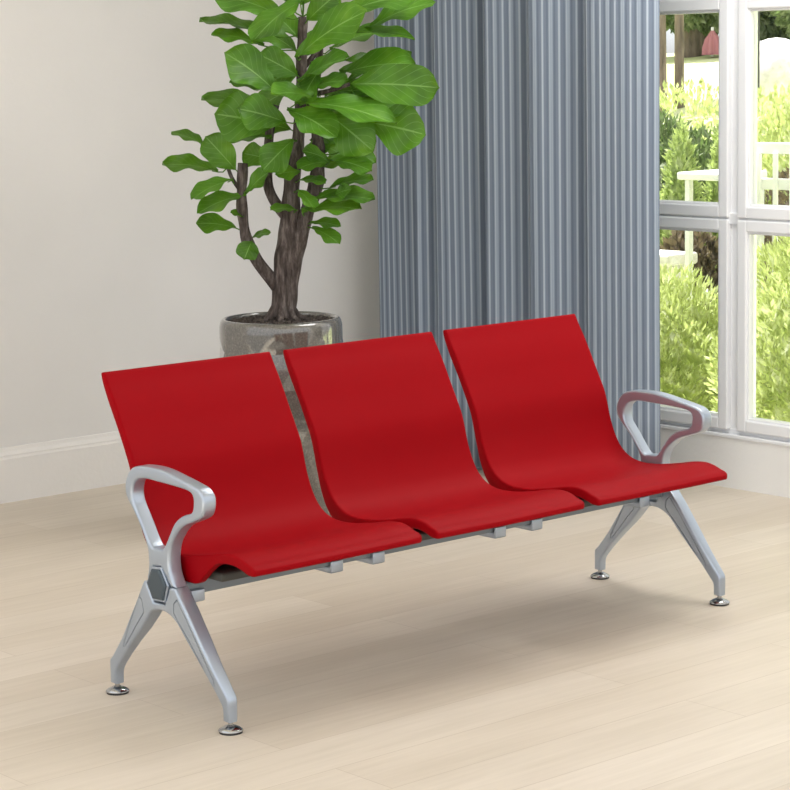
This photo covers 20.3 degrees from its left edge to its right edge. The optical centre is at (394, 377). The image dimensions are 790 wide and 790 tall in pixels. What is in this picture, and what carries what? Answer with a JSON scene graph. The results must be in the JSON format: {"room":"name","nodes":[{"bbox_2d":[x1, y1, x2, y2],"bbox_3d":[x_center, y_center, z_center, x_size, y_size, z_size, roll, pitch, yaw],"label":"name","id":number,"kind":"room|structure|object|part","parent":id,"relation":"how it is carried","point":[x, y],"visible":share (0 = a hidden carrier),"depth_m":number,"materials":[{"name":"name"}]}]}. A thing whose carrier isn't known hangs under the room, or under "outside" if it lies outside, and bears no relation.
{"room":"waiting room","nodes":[
{"label":"waiting room","id":0,"kind":"room"},
{"bbox_2d":[0,0,379,447],"bbox_3d":[-2.466,-0.806,6.998,6.595,2.800,0.150,-8,11,-41],"label":"wall","id":1,"kind":"structure","parent":0,"point":[106,263],"depth_m":8.19,"materials":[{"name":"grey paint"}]},
{"bbox_2d":[0,431,129,503],"bbox_3d":[-2.388,0.489,7.117,6.595,0.200,0.016,-8,11,-41],"label":"baseboard","id":2,"kind":"structure","parent":1,"relation":"attached to","point":[61,466],"depth_m":8.12,"materials":[{"name":"white paint"}]},
{"bbox_2d":[219,311,342,515],"bbox_3d":[-0.372,0.155,7.372,0.421,0.718,0.424,-8,11,-41],"label":"pot","id":3,"kind":"object","parent":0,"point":[274,332],"depth_m":7.18,"materials":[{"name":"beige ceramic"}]},
{"bbox_2d":[0,469,789,789],"bbox_3d":[-0.034,1.121,3.478,8.250,0.120,8.960,-8,11,-41],"label":"floor","id":4,"kind":"structure","parent":0,"point":[477,662],"depth_m":5.74,"materials":[{"name":"brown wood"}]},
{"bbox_2d":[162,0,438,515],"bbox_3d":[-0.292,-0.440,7.269,0.920,1.922,0.425,1,8,13],"label":"fiddle leaf fig","id":5,"kind":"object","parent":4,"relation":"on","point":[345,124],"visible":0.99,"depth_m":7.16,"materials":[{"name":"green plant"}]},
{"bbox_2d":[101,314,729,735],"bbox_3d":[0.107,0.320,5.859,1.802,0.798,0.604,-8,11,-41],"label":"bench","id":6,"kind":"object","parent":4,"relation":"on","point":[219,491],"visible":1,"depth_m":5.83,"materials":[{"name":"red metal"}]},
{"bbox_3d":[-0.533,0.355,5.266,0.039,0.281,0.322,-8,11,-41],"label":"armrest","id":7,"kind":"part","parent":6,"relation":"part of","materials":[{"name":"silver metal"}]},
{"bbox_3d":[-0.540,0.637,5.320,0.042,0.290,0.490,-8,11,-41],"label":"leg frame","id":8,"kind":"part","parent":6,"relation":"part of","materials":[{"name":"silver metal"}]},
{"bbox_3d":[-0.305,0.441,5.467,0.465,0.022,0.210,-8,11,-41],"label":"under seat plate","id":9,"kind":"part","parent":6,"relation":"part of","materials":[{"name":"grey plastic"}]},
{"bbox_3d":[0.126,0.380,5.842,0.465,0.022,0.210,-8,11,-41],"label":"under seat plate","id":10,"kind":"part","parent":6,"relation":"part of","materials":[{"name":"grey plastic"}]},
{"bbox_3d":[0.558,0.320,6.216,0.465,0.022,0.210,-8,11,-41],"label":"under seat plate","id":11,"kind":"part","parent":6,"relation":"part of","materials":[{"name":"grey plastic"}]},
{"bbox_3d":[0.768,0.454,6.456,0.042,0.290,0.490,-8,11,-41],"label":"leg frame","id":12,"kind":"part","parent":6,"relation":"part of","materials":[{"name":"silver metal"}]},
{"bbox_3d":[0.776,0.177,6.402,0.039,0.271,0.339,-8,11,-41],"label":"armrest","id":13,"kind":"part","parent":6,"relation":"part of","materials":[{"name":"silver metal"}]},
{"bbox_2d":[660,428,789,497],"bbox_3d":[2.151,-0.867,6.844,0.150,2.800,6.463,-8,11,-41],"label":"baseboard","id":14,"kind":"structure","parent":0,"point":[752,466],"depth_m":7.96,"materials":[{"name":"white paint"}]},
{"bbox_2d":[660,0,789,446],"bbox_3d":[1.861,-0.500,7.202,0.115,1.616,4.430,-8,11,-41],"label":"window","id":15,"kind":"structure","parent":14,"relation":"in","point":[737,218],"depth_m":7.87,"materials":[{"name":"white paint"}]},
{"bbox_3d":[1.026,-0.218,8.176,0.062,0.760,0.573,-8,11,-41],"label":"casement frame","id":16,"kind":"part","parent":15,"relation":"part of","materials":[{"name":"white paint"}]},
{"bbox_3d":[1.012,-0.984,8.069,0.062,0.774,0.573,-8,11,-41],"label":"casement frame","id":17,"kind":"part","parent":15,"relation":"part of","materials":[{"name":"white paint"}]},
{"bbox_3d":[1.846,0.298,7.288,0.035,0.012,4.430,-8,11,-41],"label":"sill","id":18,"kind":"part","parent":15,"relation":"part of","materials":[{"name":"white paint"}]},
{"bbox_3d":[1.420,-0.926,7.608,0.062,0.774,0.574,-8,11,-41],"label":"casement frame","id":19,"kind":"part","parent":15,"relation":"part of","materials":[{"name":"white paint"}]},
{"bbox_3d":[1.434,-0.161,7.716,0.062,0.760,0.574,-8,11,-41],"label":"casement frame","id":20,"kind":"part","parent":15,"relation":"part of","materials":[{"name":"white paint"}]},
{"label":"outside","id":21,"kind":"structure","parent":0,"visible":0},
{"bbox_2d":[666,53,764,328],"bbox_3d":[1.839,-2.700,24.477,22.750,1.720,32.500,-8,11,-41],"label":"lawn","id":22,"kind":"structure","parent":21,"point":[706,67],"depth_m":21.54,"materials":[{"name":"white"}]},
{"bbox_2d":[660,15,666,112],"bbox_3d":[2.378,-3.814,19.670,2.147,3.064,2.119,-8,11,-41],"label":"tree","id":23,"kind":"object","parent":22,"relation":"on","point":[663,59],"visible":0.2,"depth_m":19.76,"materials":[{"name":"brown plant"}]},
{"bbox_2d":[673,14,684,108],"bbox_3d":[2.563,-3.526,19.943,0.111,2.250,0.112,-8,11,-41],"label":"tree","id":24,"kind":"object","parent":22,"relation":"on","point":[679,18],"visible":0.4,"depth_m":20.00,"materials":[{"name":"brown plant"}]},
{"bbox_2d":[660,250,697,303],"bbox_3d":[1.216,-0.218,10.402,0.200,0.755,0.380,-8,11,-41],"label":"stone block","id":25,"kind":"object","parent":22,"relation":"on","point":[672,258],"visible":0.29,"depth_m":10.20,"materials":[{"name":"white stone"}]},
{"bbox_2d":[660,117,716,272],"bbox_3d":[1.439,-0.645,11.236,0.564,1.360,0.586,-8,11,-41],"label":"conical conifer","id":26,"kind":"object","parent":22,"relation":"on","point":[674,188],"visible":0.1,"depth_m":11.13,"materials":[{"name":"green plant"}]},
{"bbox_2d":[660,261,717,410],"bbox_3d":[1.098,-0.137,9.607,0.969,0.843,1.099,-8,11,-41],"label":"shrub","id":27,"kind":"object","parent":22,"relation":"on","point":[685,335],"visible":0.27,"depth_m":9.34,"materials":[{"name":"green plant"}]},
{"bbox_2d":[660,230,717,341],"bbox_3d":[1.416,-0.295,10.646,0.428,0.954,0.588,-4,9,-21],"label":"shrub","id":28,"kind":"object","parent":22,"relation":"on","point":[707,254],"visible":0.12,"depth_m":10.51,"materials":[{"name":"green plant"}]},
{"bbox_2d":[660,109,718,201],"bbox_3d":[1.733,-0.941,13.497,1.171,1.394,1.678,-8,11,-41],"label":"hedge","id":29,"kind":"object","parent":22,"relation":"on","point":[703,154],"visible":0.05,"depth_m":13.31,"materials":[{"name":"green plant"}]},
{"bbox_2d":[666,13,718,57],"bbox_3d":[3.115,-3.984,23.065,1.319,1.329,1.307,-8,11,-41],"label":"tree","id":30,"kind":"object","parent":22,"relation":"on","point":[695,25],"visible":0.35,"depth_m":22.97,"materials":[{"name":"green plant"}]},
{"bbox_3d":[3.113,-4.086,23.050,1.319,1.122,1.307,-8,11,-41],"label":"crown","id":31,"kind":"part","parent":30,"relation":"part of","materials":[{"name":"green plant"}]},
{"bbox_2d":[701,110,718,267],"bbox_3d":[1.721,-0.730,11.659,0.492,1.401,0.483,-8,11,-41],"label":"conical conifer","id":32,"kind":"object","parent":22,"relation":"on","point":[711,189],"visible":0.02,"depth_m":11.56,"materials":[{"name":"green plant"}]},
{"bbox_2d":[702,27,718,56],"bbox_3d":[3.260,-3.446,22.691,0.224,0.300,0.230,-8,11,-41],"label":"parasol","id":33,"kind":"object","parent":22,"relation":"on","point":[710,46],"visible":0.89,"depth_m":22.62,"materials":[{"name":"pink"}]},
{"bbox_2d":[677,169,766,336],"bbox_3d":[1.499,-0.379,10.143,0.320,1.135,0.270,-8,11,-41],"label":"garden table","id":34,"kind":"object","parent":22,"relation":"on","point":[705,175],"visible":0.23,"depth_m":10.05,"materials":[{"name":"white wood"}]},
{"bbox_3d":[1.346,-0.355,10.124,0.028,1.100,0.028,-8,11,-41],"label":"leg","id":35,"kind":"part","parent":34,"relation":"part of","materials":[{"name":"white"}]},
{"bbox_3d":[1.673,-0.364,10.145,0.028,1.100,0.028,-8,11,-41],"label":"leg","id":36,"kind":"part","parent":34,"relation":"part of","materials":[{"name":"white wood"}]},
{"bbox_2d":[660,77,789,148],"bbox_3d":[2.147,-1.396,15.238,1.365,1.364,3.800,-8,11,-41],"label":"hedge","id":37,"kind":"object","parent":22,"relation":"on","point":[697,121],"visible":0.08,"depth_m":15.07,"materials":[{"name":"green plant"}]},
{"bbox_2d":[702,236,789,421],"bbox_3d":[1.842,-0.189,8.809,1.159,1.186,1.173,-8,11,-41],"label":"shrub","id":38,"kind":"object","parent":22,"relation":"on","point":[773,348],"visible":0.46,"depth_m":8.67,"materials":[{"name":"green plant"}]},
{"bbox_2d":[757,11,759,117],"bbox_3d":[2.721,-2.284,16.606,0.025,1.739,0.025,-8,11,-41],"label":"post","id":39,"kind":"object","parent":22,"relation":"on","point":[758,77],"visible":0.07,"depth_m":16.58,"materials":[{"name":"grey"}]},
{"bbox_2d":[756,142,789,335],"bbox_3d":[1.951,-0.392,9.717,0.054,1.265,0.920,-8,11,-41],"label":"fence","id":40,"kind":"object","parent":22,"relation":"on","point":[775,183],"visible":0.46,"depth_m":9.91,"materials":[{"name":"white"}]},
{"bbox_3d":[1.946,-0.994,9.636,0.040,0.050,0.920,-8,11,-41],"label":"rail","id":41,"kind":"part","parent":40,"relation":"part of","materials":[{"name":"white"}]},
{"bbox_3d":[1.948,-0.836,9.659,0.040,0.050,0.920,-8,11,-41],"label":"rail","id":42,"kind":"part","parent":40,"relation":"part of","materials":[{"name":"white"}]},
{"bbox_2d":[757,87,789,272],"bbox_3d":[2.354,-0.861,11.966,1.058,1.648,1.399,-8,11,-41],"label":"hedge","id":43,"kind":"object","parent":22,"relation":"on","point":[777,125],"visible":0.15,"depth_m":11.84,"materials":[{"name":"green plant"}]},
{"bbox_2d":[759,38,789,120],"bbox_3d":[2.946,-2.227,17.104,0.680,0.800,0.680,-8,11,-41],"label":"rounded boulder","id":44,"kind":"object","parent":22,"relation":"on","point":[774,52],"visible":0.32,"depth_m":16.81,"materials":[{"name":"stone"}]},
{"bbox_2d":[760,11,789,40],"bbox_3d":[3.967,-3.944,23.158,1.235,1.134,1.234,-8,11,-41],"label":"tree","id":45,"kind":"object","parent":22,"relation":"on","point":[768,29],"visible":0.29,"depth_m":22.88,"materials":[{"name":"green plant"}]},
{"bbox_2d":[764,167,788,315],"bbox_3d":[2.019,-0.578,10.246,0.540,1.063,0.876,-8,11,-41],"label":"shrub","id":46,"kind":"object","parent":22,"relation":"on","point":[784,174],"visible":0.12,"depth_m":10.31,"materials":[{"name":"green plant"}]},
{"bbox_2d":[768,10,789,36],"bbox_3d":[4.305,-3.790,22.347,1.130,1.055,1.130,-8,11,-41],"label":"tree","id":47,"kind":"object","parent":22,"relation":"on","point":[782,19],"visible":0.46,"depth_m":22.27,"materials":[{"name":"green plant"}]},
{"bbox_3d":[0.020,-2.146,5.801,4.450,0.100,4.960,-8,11,-41],"label":"ceiling","id":48,"kind":"structure","parent":0,"visible":0},
{"bbox_3d":[0.406,-2.371,7.920,0.060,0.060,1.850,-8,11,-41],"label":"track","id":49,"kind":"object","parent":48,"relation":"attached to","visible":0},
{"bbox_2d":[374,0,659,498],"bbox_3d":[0.440,-0.997,8.155,0.260,2.728,1.503,-8,11,-41],"label":"curtain","id":50,"kind":"object","parent":49,"relation":"hanging from","point":[531,189],"visible":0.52,"depth_m":7.96,"materials":[{"name":"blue fabric"}]}
]}

